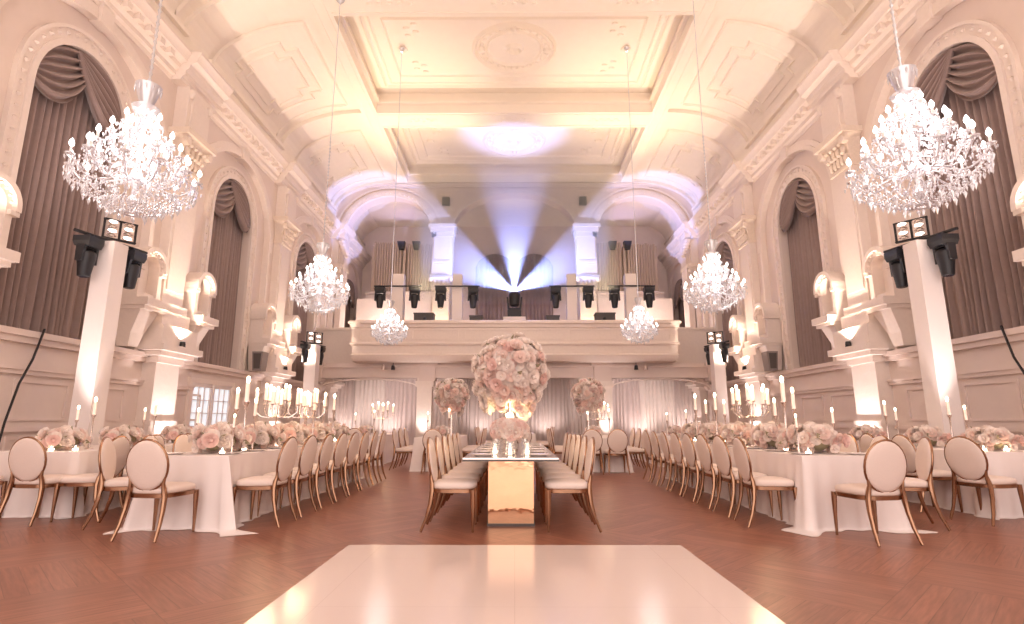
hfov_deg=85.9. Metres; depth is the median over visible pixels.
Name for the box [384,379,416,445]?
drape
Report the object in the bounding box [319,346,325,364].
light
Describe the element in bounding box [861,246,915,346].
trim
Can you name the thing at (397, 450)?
banquet chair
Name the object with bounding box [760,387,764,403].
candle
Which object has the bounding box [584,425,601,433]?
flower arrangement
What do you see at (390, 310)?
chandelier
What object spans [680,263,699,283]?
trim
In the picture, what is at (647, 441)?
banquet chair
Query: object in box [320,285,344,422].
trim
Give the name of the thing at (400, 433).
banquet chair
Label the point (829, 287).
trim
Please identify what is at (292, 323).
trim
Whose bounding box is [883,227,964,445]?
column
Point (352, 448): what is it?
banquet chair
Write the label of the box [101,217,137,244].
light
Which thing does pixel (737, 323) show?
wall sconce
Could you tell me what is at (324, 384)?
trim
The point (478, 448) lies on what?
dinner plate
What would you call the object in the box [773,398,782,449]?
candlestick
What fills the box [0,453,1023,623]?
floor
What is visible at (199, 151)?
trim
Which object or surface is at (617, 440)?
banquet chair
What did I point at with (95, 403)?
candle
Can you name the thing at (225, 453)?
dinner plate
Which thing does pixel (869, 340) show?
pilaster
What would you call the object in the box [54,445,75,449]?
bowl
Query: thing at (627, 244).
lamp
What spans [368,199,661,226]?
wall
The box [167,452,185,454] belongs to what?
dinner plate
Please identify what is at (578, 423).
drape
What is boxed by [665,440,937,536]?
tablecloth
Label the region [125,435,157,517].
banquet chair
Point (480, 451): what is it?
dinner plate
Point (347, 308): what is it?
drape
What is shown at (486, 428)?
banquet chair
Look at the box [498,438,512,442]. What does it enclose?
banquet chair
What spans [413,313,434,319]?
equipment case
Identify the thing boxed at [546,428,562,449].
banquet chair
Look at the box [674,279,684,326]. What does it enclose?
window curtain
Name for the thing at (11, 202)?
trim
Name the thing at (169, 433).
flower arrangement
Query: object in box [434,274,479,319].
tower
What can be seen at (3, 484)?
banquet chair
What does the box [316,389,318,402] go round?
candle
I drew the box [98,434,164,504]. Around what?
banquet chair
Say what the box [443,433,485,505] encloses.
banquet chair
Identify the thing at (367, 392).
drape
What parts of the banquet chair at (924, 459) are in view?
seat frame, seat, backrest, leg, frame, leg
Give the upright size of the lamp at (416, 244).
0.400 m
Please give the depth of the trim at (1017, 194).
8.29 m
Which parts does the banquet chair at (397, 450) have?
leg, backrest, seat, seat frame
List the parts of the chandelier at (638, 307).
suspension chain, crown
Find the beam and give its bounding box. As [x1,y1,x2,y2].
[303,362,726,381]
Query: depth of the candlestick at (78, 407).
7.60 m
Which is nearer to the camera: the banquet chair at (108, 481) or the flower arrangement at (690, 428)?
the banquet chair at (108, 481)
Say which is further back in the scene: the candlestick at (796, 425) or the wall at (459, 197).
the wall at (459, 197)
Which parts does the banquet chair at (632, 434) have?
backrest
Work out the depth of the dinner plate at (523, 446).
7.78 m
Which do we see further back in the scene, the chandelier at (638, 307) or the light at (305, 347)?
the light at (305, 347)
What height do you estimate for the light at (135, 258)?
0.744 m
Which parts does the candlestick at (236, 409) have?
stem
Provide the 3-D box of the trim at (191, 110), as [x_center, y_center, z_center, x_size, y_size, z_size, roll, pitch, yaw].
[-7.793,-4.723,13.410,0.503,1.120,0.920,0,-11,0]
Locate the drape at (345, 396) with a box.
[334,379,354,428]
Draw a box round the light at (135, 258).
[123,247,146,288]
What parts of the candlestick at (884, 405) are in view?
stem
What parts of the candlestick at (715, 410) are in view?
stem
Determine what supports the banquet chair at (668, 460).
on the floor
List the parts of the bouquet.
stem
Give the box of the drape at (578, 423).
[570,379,596,434]
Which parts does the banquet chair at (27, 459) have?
leg, backrest, frame, seat frame, leg, seat, leg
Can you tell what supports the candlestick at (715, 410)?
on the tablecloth at (815, 475)
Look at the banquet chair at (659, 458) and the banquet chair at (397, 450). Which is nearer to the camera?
the banquet chair at (659, 458)
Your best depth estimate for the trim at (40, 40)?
11.49 m
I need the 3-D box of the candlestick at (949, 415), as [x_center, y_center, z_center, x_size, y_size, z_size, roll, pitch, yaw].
[5.935,1.498,7.444,0.104,0.695,0.104,0,-11,0]
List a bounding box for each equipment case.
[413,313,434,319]
[469,315,483,319]
[545,315,559,319]
[594,312,615,319]
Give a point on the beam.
(698, 370)
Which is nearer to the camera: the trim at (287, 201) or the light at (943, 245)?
the light at (943, 245)
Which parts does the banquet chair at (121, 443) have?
leg, seat frame, leg, seat, leg, leg, frame, backrest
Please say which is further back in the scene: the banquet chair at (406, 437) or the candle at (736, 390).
the banquet chair at (406, 437)
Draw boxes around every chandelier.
[62,0,202,225]
[288,0,350,315]
[370,47,407,345]
[620,46,658,344]
[683,0,747,314]
[844,0,998,218]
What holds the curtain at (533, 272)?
on the floor
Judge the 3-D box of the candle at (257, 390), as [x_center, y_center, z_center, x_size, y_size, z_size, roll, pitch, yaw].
[-3.767,1.240,8.123,0.048,0.241,0.046,0,-11,0]
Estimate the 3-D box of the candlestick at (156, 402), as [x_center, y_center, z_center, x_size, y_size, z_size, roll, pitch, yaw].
[-5.759,1.777,8.850,0.104,0.695,0.104,0,-11,0]
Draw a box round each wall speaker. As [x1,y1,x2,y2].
[252,351,268,370]
[761,351,777,370]
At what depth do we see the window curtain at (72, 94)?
9.94 m
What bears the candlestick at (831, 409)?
on the tablecloth at (815, 475)
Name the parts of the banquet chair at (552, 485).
leg, leg, seat frame, seat, leg, backrest, frame, leg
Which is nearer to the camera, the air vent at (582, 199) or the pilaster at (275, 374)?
the pilaster at (275, 374)
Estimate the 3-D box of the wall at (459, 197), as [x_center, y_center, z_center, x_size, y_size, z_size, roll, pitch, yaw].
[0.107,-1.656,24.336,16.200,8.350,0.700,0,-11,0]
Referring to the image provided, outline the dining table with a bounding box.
[462,443,558,526]
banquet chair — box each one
[0,436,78,526]
[0,475,7,517]
[50,435,129,522]
[81,436,133,529]
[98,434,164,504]
[110,439,198,542]
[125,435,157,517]
[172,434,191,451]
[233,436,297,527]
[257,435,316,517]
[280,434,333,508]
[299,433,347,501]
[314,432,359,495]
[329,431,369,489]
[343,430,377,485]
[347,428,367,465]
[352,430,385,481]
[389,428,412,470]
[395,428,412,467]
[401,428,412,465]
[419,437,477,532]
[421,429,441,473]
[429,435,480,521]
[437,434,482,512]
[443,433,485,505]
[448,432,487,499]
[453,432,487,493]
[462,428,484,456]
[464,428,485,456]
[466,428,486,454]
[474,427,491,444]
[476,427,492,442]
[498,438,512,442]
[516,431,531,442]
[535,432,570,493]
[536,432,574,499]
[537,427,554,446]
[537,433,579,505]
[540,434,585,512]
[542,435,592,521]
[544,437,601,532]
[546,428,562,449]
[548,428,562,451]
[549,428,562,453]
[582,429,603,474]
[603,429,630,474]
[628,428,637,465]
[628,428,644,468]
[628,428,650,470]
[643,430,677,481]
[651,431,686,485]
[660,431,699,490]
[670,432,714,495]
[682,433,730,501]
[696,434,750,508]
[712,435,772,517]
[733,436,796,527]
[831,439,923,546]
[839,434,858,451]
[860,433,873,452]
[869,435,888,446]
[892,434,962,512]
[898,437,950,530]
[944,436,1023,525]
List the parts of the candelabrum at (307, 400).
stem, arm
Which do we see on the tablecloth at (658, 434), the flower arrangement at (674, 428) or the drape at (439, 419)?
the flower arrangement at (674, 428)
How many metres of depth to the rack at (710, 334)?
18.50 m
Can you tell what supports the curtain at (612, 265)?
on the trim at (366, 309)
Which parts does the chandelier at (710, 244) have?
suspension chain, crown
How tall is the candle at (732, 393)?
0.241 m
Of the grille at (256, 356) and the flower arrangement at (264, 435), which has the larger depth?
the grille at (256, 356)
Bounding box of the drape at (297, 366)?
[291,263,309,380]
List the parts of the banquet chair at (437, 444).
leg, frame, leg, backrest, seat, leg, leg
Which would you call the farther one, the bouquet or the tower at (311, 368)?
the tower at (311, 368)
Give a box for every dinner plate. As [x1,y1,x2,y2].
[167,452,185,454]
[218,452,242,454]
[246,449,267,451]
[472,453,494,455]
[476,450,492,452]
[478,448,498,449]
[481,446,499,447]
[523,446,542,447]
[524,448,544,449]
[527,453,549,455]
[529,450,546,452]
[763,449,784,451]
[788,452,813,454]
[846,452,865,454]
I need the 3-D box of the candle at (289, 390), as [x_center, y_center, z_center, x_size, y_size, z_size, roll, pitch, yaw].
[-3.377,1.223,8.345,0.048,0.241,0.046,0,-11,0]
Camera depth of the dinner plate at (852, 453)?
6.19 m
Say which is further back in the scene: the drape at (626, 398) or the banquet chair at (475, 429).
the drape at (626, 398)
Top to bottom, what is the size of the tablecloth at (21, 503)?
0.746 m
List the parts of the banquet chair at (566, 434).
leg, backrest, frame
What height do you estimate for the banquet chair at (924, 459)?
0.950 m
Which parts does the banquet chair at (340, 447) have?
leg, seat, leg, backrest, frame, leg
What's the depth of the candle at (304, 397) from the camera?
9.06 m
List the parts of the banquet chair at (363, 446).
leg, backrest, frame, leg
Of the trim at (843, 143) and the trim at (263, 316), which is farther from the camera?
the trim at (263, 316)
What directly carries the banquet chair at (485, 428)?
on the floor
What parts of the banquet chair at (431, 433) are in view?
leg, backrest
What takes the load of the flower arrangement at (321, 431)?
on the tablecloth at (215, 475)
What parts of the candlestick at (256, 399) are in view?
stem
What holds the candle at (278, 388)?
on the candelabrum at (271, 398)
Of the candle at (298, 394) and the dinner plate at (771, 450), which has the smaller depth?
the dinner plate at (771, 450)
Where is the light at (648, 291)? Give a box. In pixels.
[643,285,654,307]
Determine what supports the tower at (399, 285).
on the floor
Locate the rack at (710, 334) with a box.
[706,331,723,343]
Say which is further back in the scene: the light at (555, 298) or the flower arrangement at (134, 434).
the light at (555, 298)
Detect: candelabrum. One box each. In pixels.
[253,383,299,446]
[287,388,326,443]
[371,402,393,433]
[589,402,608,435]
[731,383,770,446]
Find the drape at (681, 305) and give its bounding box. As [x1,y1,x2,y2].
[678,298,684,326]
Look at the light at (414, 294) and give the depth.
20.92 m
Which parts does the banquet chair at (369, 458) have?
leg, backrest, frame, leg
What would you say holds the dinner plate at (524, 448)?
on the dining table
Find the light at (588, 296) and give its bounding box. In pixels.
[582,285,593,307]
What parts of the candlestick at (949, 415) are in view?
stem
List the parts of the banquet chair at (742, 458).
leg, backrest, frame, leg, seat, seat frame, leg, leg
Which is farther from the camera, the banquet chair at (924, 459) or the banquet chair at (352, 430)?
the banquet chair at (352, 430)
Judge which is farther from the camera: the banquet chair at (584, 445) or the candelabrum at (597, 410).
the candelabrum at (597, 410)
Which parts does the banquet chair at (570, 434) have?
seat, backrest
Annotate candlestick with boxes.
[75,405,79,426]
[84,397,97,448]
[142,408,145,429]
[152,401,157,434]
[191,408,199,452]
[230,414,235,451]
[232,387,239,450]
[236,376,250,451]
[249,398,257,448]
[312,404,315,434]
[332,394,335,429]
[448,409,449,432]
[608,409,609,432]
[694,394,697,437]
[704,400,707,422]
[713,393,717,434]
[723,400,727,442]
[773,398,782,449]
[780,376,794,451]
[790,387,797,450]
[794,414,799,451]
[830,408,839,453]
[883,401,889,439]
[894,408,898,433]
[945,397,953,436]
[963,405,968,427]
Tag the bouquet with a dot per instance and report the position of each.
(511, 429)
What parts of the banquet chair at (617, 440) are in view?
leg, leg, seat, seat frame, frame, backrest, leg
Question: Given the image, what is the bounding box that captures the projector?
[503,292,525,319]
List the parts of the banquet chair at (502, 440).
backrest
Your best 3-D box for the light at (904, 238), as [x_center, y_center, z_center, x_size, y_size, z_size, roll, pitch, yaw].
[6.992,-1.438,9.632,0.085,0.366,0.510,9,-14,-37]
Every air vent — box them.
[442,197,449,205]
[579,196,586,204]
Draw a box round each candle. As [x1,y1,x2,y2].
[75,405,79,419]
[92,397,97,414]
[154,401,157,415]
[196,408,199,422]
[233,414,235,426]
[235,387,239,408]
[244,376,250,400]
[253,398,257,414]
[255,388,258,403]
[264,383,267,399]
[268,385,272,399]
[271,387,274,403]
[276,386,279,402]
[280,389,283,404]
[284,383,287,399]
[287,385,290,399]
[296,388,299,403]
[303,391,305,405]
[306,391,308,404]
[309,393,311,406]
[313,388,316,402]
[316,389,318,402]
[324,392,326,405]
[333,394,335,409]
[694,394,696,409]
[713,393,716,409]
[723,400,725,413]
[731,388,734,403]
[735,385,738,399]
[745,383,749,399]
[748,387,751,402]
[751,385,754,400]
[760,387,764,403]
[766,388,769,403]
[773,398,776,414]
[780,376,785,400]
[790,387,795,408]
[830,408,834,422]
[883,401,886,415]
[945,397,950,414]
[963,405,967,419]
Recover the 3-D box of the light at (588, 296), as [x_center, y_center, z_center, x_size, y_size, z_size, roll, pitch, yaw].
[2.913,-0.583,21.021,0.413,0.878,0.330,0,-11,0]
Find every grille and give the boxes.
[253,353,260,368]
[769,353,776,367]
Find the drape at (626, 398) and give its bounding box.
[612,379,641,445]
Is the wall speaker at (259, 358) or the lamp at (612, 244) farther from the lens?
the lamp at (612, 244)
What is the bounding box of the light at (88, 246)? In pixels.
[73,233,104,277]
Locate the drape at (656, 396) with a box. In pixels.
[639,380,675,432]
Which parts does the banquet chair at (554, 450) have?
backrest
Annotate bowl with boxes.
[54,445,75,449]
[206,446,233,452]
[247,443,269,448]
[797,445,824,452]
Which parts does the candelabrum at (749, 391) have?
arm, arm, arm, stem, arm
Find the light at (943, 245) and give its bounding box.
[927,231,958,276]
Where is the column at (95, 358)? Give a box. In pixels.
[68,228,147,445]
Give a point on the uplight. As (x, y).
(848, 343)
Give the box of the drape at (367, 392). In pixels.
[353,380,384,432]
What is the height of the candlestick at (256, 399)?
0.673 m
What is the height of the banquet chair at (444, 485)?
0.950 m
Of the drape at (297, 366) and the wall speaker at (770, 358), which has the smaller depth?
the wall speaker at (770, 358)
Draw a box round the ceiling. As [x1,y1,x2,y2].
[147,0,880,248]
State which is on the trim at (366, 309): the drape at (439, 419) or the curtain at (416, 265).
the curtain at (416, 265)
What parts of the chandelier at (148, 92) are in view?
candle bulb, candle bulb, candle bulb, arm, arm, arm, arm, arm, candle bulb, arm, arm, arm, arm, arm, candle bulb, candle bulb, arm, candle bulb, arm, arm, crown, arm, arm, arm, suspension chain, arm, candle bulb, arm, arm, arm, candle bulb, arm, arm, arm, arm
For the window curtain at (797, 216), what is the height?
5.410 m
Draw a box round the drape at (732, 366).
[721,264,738,380]
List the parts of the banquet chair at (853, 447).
frame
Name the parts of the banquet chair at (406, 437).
backrest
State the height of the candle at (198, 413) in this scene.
0.181 m
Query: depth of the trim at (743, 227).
18.32 m
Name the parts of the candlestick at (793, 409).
stem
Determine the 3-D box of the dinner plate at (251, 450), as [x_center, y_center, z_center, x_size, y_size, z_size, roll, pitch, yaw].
[-3.203,1.730,6.875,0.274,0.019,0.274,0,-11,0]
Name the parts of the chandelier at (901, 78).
candle bulb, candle bulb, arm, arm, candle bulb, candle bulb, arm, candle bulb, arm, arm, arm, arm, arm, suspension chain, arm, candle bulb, candle bulb, crown, candle bulb, arm, arm, arm, candle bulb, arm, candle bulb, arm, arm, arm, arm, candle bulb, arm, candle bulb, arm, arm, arm, candle bulb, arm, candle bulb, arm, arm, candle bulb, candle bulb, candle bulb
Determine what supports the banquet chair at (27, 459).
on the floor
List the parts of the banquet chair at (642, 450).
seat, seat frame, backrest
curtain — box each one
[0,45,121,339]
[198,180,249,367]
[291,242,315,380]
[344,279,354,326]
[370,242,432,290]
[475,254,513,319]
[515,254,552,319]
[596,242,658,290]
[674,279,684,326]
[714,242,738,380]
[779,178,832,366]
[911,43,1023,338]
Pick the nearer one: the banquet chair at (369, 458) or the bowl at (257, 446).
the bowl at (257, 446)
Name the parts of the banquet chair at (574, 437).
leg, seat, backrest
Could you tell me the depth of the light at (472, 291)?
20.93 m
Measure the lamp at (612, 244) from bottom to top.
0.400 m
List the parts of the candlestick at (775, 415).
stem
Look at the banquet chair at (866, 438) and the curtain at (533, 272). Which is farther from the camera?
the curtain at (533, 272)
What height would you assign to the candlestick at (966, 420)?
0.585 m
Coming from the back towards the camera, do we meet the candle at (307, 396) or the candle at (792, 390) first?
the candle at (307, 396)
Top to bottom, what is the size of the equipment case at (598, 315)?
1.570 m
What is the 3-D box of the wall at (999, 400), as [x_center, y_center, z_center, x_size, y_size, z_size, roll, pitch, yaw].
[8.354,-1.625,12.532,0.600,10.300,32.030,0,-11,0]
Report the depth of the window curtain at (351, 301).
27.30 m
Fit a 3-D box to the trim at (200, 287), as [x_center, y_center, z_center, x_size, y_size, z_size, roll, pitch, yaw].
[-7.700,0.062,13.480,0.680,2.120,0.840,0,-11,0]
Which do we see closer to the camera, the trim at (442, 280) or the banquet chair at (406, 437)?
the banquet chair at (406, 437)
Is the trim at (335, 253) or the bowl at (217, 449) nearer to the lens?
the bowl at (217, 449)
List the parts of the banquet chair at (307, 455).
leg, leg, seat, leg, seat frame, backrest, frame, leg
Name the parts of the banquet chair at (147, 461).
leg, backrest, frame, leg, leg, seat frame, seat, leg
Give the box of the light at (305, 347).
[300,342,310,362]
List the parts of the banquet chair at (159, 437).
backrest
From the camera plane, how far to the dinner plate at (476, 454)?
6.03 m
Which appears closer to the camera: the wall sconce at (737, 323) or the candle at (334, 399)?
the candle at (334, 399)
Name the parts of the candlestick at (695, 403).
stem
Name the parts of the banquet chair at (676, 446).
leg, backrest, frame, leg, seat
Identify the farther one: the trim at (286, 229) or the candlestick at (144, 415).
the trim at (286, 229)
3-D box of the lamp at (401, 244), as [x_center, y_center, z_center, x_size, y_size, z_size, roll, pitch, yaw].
[-5.578,-3.307,27.962,0.400,0.400,0.680,0,-11,0]
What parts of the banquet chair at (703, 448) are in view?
leg, backrest, frame, seat frame, leg, seat, leg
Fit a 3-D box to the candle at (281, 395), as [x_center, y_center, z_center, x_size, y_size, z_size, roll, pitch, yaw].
[-3.539,1.307,8.458,0.048,0.241,0.046,0,-11,0]
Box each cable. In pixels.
[0,329,45,441]
[1000,325,1023,373]
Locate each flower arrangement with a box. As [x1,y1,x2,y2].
[35,425,93,450]
[98,424,148,445]
[160,424,193,442]
[187,421,251,452]
[236,421,285,448]
[276,421,311,444]
[300,421,335,441]
[324,421,349,439]
[358,425,375,434]
[433,377,469,435]
[435,425,449,435]
[471,332,550,449]
[570,377,605,429]
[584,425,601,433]
[665,425,681,434]
[678,421,703,439]
[695,421,724,441]
[719,421,751,444]
[747,421,793,448]
[778,421,850,453]
[848,424,886,441]
[903,425,951,446]
[957,425,1023,450]
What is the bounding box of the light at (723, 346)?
[718,342,729,362]
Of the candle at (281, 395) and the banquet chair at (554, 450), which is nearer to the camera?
the candle at (281, 395)
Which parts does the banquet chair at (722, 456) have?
leg, backrest, frame, seat frame, leg, seat, leg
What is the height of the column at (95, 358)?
4.208 m
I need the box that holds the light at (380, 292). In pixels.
[374,285,386,308]
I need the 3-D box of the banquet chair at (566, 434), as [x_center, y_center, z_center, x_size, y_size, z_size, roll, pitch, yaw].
[0.651,2.413,8.866,0.576,0.950,0.486,0,-11,2]
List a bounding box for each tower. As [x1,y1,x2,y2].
[300,341,325,423]
[374,274,421,319]
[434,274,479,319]
[549,274,594,319]
[607,274,654,319]
[704,340,728,423]
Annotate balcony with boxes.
[316,320,713,362]
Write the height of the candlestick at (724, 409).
0.731 m
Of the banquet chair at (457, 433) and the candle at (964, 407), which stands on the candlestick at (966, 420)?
the candle at (964, 407)
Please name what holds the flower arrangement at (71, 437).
on the tablecloth at (21, 503)
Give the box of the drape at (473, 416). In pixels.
[459,379,514,444]
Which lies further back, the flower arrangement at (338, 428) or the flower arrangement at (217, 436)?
the flower arrangement at (338, 428)
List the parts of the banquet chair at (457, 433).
backrest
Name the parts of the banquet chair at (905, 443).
backrest, frame, leg, seat, seat frame, leg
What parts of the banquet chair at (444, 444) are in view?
leg, frame, backrest, seat, leg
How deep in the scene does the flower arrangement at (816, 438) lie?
6.33 m
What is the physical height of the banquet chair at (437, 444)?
0.950 m
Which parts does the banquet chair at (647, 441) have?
leg, backrest, frame, leg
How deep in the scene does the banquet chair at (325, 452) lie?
7.37 m
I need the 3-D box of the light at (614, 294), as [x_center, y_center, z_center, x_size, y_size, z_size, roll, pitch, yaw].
[3.913,-0.588,20.997,0.413,0.878,0.330,0,-11,0]
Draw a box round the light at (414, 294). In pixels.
[409,285,420,307]
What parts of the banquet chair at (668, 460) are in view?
leg, backrest, frame, leg, leg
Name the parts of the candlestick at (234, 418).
stem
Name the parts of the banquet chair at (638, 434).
backrest, leg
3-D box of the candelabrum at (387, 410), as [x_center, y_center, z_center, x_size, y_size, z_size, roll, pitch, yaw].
[-3.679,3.009,15.629,0.482,0.913,0.482,-7,-13,33]
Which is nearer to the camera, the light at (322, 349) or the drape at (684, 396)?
the light at (322, 349)
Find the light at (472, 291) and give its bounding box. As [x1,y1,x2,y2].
[468,285,478,308]
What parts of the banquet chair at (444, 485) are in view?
leg, frame, leg, backrest, seat, seat frame, leg, leg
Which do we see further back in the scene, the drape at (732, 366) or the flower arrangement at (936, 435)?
the drape at (732, 366)
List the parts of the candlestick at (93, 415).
stem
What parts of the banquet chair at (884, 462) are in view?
leg, seat, seat frame, leg, leg, frame, backrest, leg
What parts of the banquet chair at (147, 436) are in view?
backrest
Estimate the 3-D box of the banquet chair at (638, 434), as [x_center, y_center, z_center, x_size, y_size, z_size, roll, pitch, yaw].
[2.882,3.318,13.428,0.576,0.950,0.486,0,-11,0]
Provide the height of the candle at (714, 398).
0.289 m
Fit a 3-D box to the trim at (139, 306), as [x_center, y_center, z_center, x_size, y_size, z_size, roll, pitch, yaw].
[-7.709,-0.327,11.518,0.680,2.120,0.840,0,-11,0]
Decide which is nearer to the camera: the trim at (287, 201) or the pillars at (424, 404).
the trim at (287, 201)
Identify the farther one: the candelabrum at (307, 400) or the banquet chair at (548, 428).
the banquet chair at (548, 428)
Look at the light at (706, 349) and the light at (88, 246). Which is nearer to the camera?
the light at (88, 246)
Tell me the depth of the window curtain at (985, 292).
9.82 m
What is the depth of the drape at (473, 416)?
23.57 m
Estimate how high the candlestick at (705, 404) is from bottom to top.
0.768 m
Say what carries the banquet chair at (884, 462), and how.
on the floor
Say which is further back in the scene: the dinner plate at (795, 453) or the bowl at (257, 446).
the bowl at (257, 446)
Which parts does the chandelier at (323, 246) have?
crown, suspension chain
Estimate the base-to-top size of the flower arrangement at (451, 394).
1.414 m
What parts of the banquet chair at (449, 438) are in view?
leg, frame, backrest, seat, leg, leg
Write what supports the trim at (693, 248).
attached to the wall at (999, 400)
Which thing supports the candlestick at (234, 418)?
on the tablecloth at (215, 475)
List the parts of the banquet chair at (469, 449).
seat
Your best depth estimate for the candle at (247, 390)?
6.99 m
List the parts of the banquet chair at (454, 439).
backrest, seat, leg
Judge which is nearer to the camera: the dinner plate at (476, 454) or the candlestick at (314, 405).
the dinner plate at (476, 454)
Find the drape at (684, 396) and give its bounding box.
[673,379,694,427]
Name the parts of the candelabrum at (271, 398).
arm, stem, arm, arm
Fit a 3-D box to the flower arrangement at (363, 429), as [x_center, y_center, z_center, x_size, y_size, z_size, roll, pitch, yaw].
[-3.934,3.189,14.877,0.446,0.288,0.673,-3,-12,15]
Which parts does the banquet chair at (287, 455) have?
leg, leg, seat frame, seat, leg, backrest, frame, leg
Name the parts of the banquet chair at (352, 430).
backrest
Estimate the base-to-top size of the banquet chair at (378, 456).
0.950 m
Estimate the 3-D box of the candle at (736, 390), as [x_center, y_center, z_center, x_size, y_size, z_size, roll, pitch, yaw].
[3.400,1.220,8.331,0.048,0.241,0.046,0,-11,0]
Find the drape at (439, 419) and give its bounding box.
[432,379,457,434]
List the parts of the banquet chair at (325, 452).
leg, seat, leg, seat frame, backrest, frame, leg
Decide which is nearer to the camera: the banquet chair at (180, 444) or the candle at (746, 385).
the banquet chair at (180, 444)
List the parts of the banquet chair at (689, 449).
leg, backrest, frame, leg, seat, leg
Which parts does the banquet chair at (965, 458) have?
leg, backrest, frame, leg, seat, seat frame, leg, leg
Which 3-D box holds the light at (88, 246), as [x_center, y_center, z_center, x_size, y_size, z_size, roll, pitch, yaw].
[-7.059,-0.941,9.129,0.280,0.744,0.350,0,-11,0]
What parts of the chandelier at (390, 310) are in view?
crown, suspension chain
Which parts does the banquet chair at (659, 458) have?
leg, backrest, frame, leg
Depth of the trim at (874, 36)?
14.09 m
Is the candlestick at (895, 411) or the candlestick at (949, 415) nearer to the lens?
the candlestick at (949, 415)
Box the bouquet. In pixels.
[489,417,529,450]
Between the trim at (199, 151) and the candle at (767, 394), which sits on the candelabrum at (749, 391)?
the candle at (767, 394)
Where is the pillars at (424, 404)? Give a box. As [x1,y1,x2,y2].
[413,378,613,443]
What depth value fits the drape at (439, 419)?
23.58 m
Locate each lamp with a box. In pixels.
[397,241,405,249]
[412,241,420,249]
[608,241,616,249]
[623,241,631,249]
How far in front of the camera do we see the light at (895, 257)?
9.76 m
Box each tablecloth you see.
[0,441,172,518]
[103,440,364,536]
[365,433,403,465]
[409,435,467,471]
[493,432,536,442]
[572,435,634,472]
[632,433,678,466]
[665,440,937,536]
[857,441,1023,519]
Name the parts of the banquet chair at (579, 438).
leg, seat, backrest, frame, leg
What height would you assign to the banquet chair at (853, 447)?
0.950 m
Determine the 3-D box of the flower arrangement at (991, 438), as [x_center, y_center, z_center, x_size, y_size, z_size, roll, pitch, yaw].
[6.131,1.623,7.085,0.516,0.334,0.779,0,-11,2]
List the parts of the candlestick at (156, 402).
stem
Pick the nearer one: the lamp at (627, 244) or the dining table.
the dining table
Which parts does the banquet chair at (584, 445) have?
leg, seat, backrest, leg, frame, leg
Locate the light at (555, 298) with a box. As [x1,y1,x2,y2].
[550,285,560,307]
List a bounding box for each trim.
[0,0,329,384]
[0,171,22,267]
[0,325,325,450]
[92,0,371,269]
[116,247,169,347]
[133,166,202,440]
[154,0,874,211]
[167,126,216,180]
[172,86,212,141]
[182,272,218,348]
[248,303,279,371]
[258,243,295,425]
[273,216,301,250]
[275,186,298,220]
[282,315,301,363]
[319,378,710,388]
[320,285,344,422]
[330,264,348,284]
[331,240,340,263]
[338,183,690,319]
[338,239,690,291]
[356,291,673,319]
[658,0,935,269]
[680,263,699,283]
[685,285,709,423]
[689,239,698,262]
[700,0,1023,384]
[703,326,1023,443]
[727,215,756,249]
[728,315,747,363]
[730,185,753,220]
[734,243,771,425]
[750,303,782,370]
[811,271,847,348]
[813,125,862,179]
[817,84,857,139]
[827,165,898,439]
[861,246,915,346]
[1010,174,1023,265]
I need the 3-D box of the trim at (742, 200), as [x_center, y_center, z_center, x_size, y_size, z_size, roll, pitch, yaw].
[7.930,-3.639,18.882,0.503,1.120,0.920,0,-11,0]
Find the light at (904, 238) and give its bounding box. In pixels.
[893,216,929,243]
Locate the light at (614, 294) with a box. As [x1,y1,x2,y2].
[608,285,619,307]
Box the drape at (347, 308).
[344,298,350,326]
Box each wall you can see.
[0,0,361,450]
[333,187,696,326]
[353,392,676,432]
[361,226,667,319]
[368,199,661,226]
[667,0,1023,449]
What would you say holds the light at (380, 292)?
attached to the tower at (399, 285)
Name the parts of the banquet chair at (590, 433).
backrest, frame, leg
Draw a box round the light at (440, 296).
[435,285,446,308]
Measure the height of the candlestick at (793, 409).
0.804 m
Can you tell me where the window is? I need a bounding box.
[183,377,234,426]
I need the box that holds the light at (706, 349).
[704,345,709,364]
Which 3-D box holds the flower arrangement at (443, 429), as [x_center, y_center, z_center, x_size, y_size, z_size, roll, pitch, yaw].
[-1.738,2.982,13.837,0.446,0.288,0.673,-2,-11,12]
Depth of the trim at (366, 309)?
27.06 m
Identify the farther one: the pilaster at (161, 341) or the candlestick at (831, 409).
the pilaster at (161, 341)
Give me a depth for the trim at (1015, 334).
10.92 m
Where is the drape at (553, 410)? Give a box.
[515,379,570,444]
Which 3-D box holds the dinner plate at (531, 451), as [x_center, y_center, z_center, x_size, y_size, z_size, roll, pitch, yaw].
[0.291,1.669,6.569,0.274,0.019,0.274,0,-11,0]
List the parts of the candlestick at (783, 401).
stem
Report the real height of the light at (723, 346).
0.670 m
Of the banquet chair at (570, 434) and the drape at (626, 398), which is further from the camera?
the drape at (626, 398)
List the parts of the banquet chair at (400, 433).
leg, backrest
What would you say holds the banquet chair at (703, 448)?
on the floor
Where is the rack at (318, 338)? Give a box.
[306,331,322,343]
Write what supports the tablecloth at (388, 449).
on the floor
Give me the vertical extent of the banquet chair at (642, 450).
0.950 m
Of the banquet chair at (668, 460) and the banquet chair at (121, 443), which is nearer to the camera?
the banquet chair at (121, 443)
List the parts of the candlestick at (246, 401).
stem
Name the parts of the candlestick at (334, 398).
stem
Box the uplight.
[845,341,850,346]
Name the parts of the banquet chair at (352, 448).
seat, leg, backrest, frame, leg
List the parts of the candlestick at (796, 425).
stem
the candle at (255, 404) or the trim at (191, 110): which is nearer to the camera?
the candle at (255, 404)
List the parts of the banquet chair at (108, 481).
leg, frame, leg, backrest, seat, seat frame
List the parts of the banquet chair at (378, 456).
leg, backrest, frame, leg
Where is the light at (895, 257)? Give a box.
[884,246,907,288]

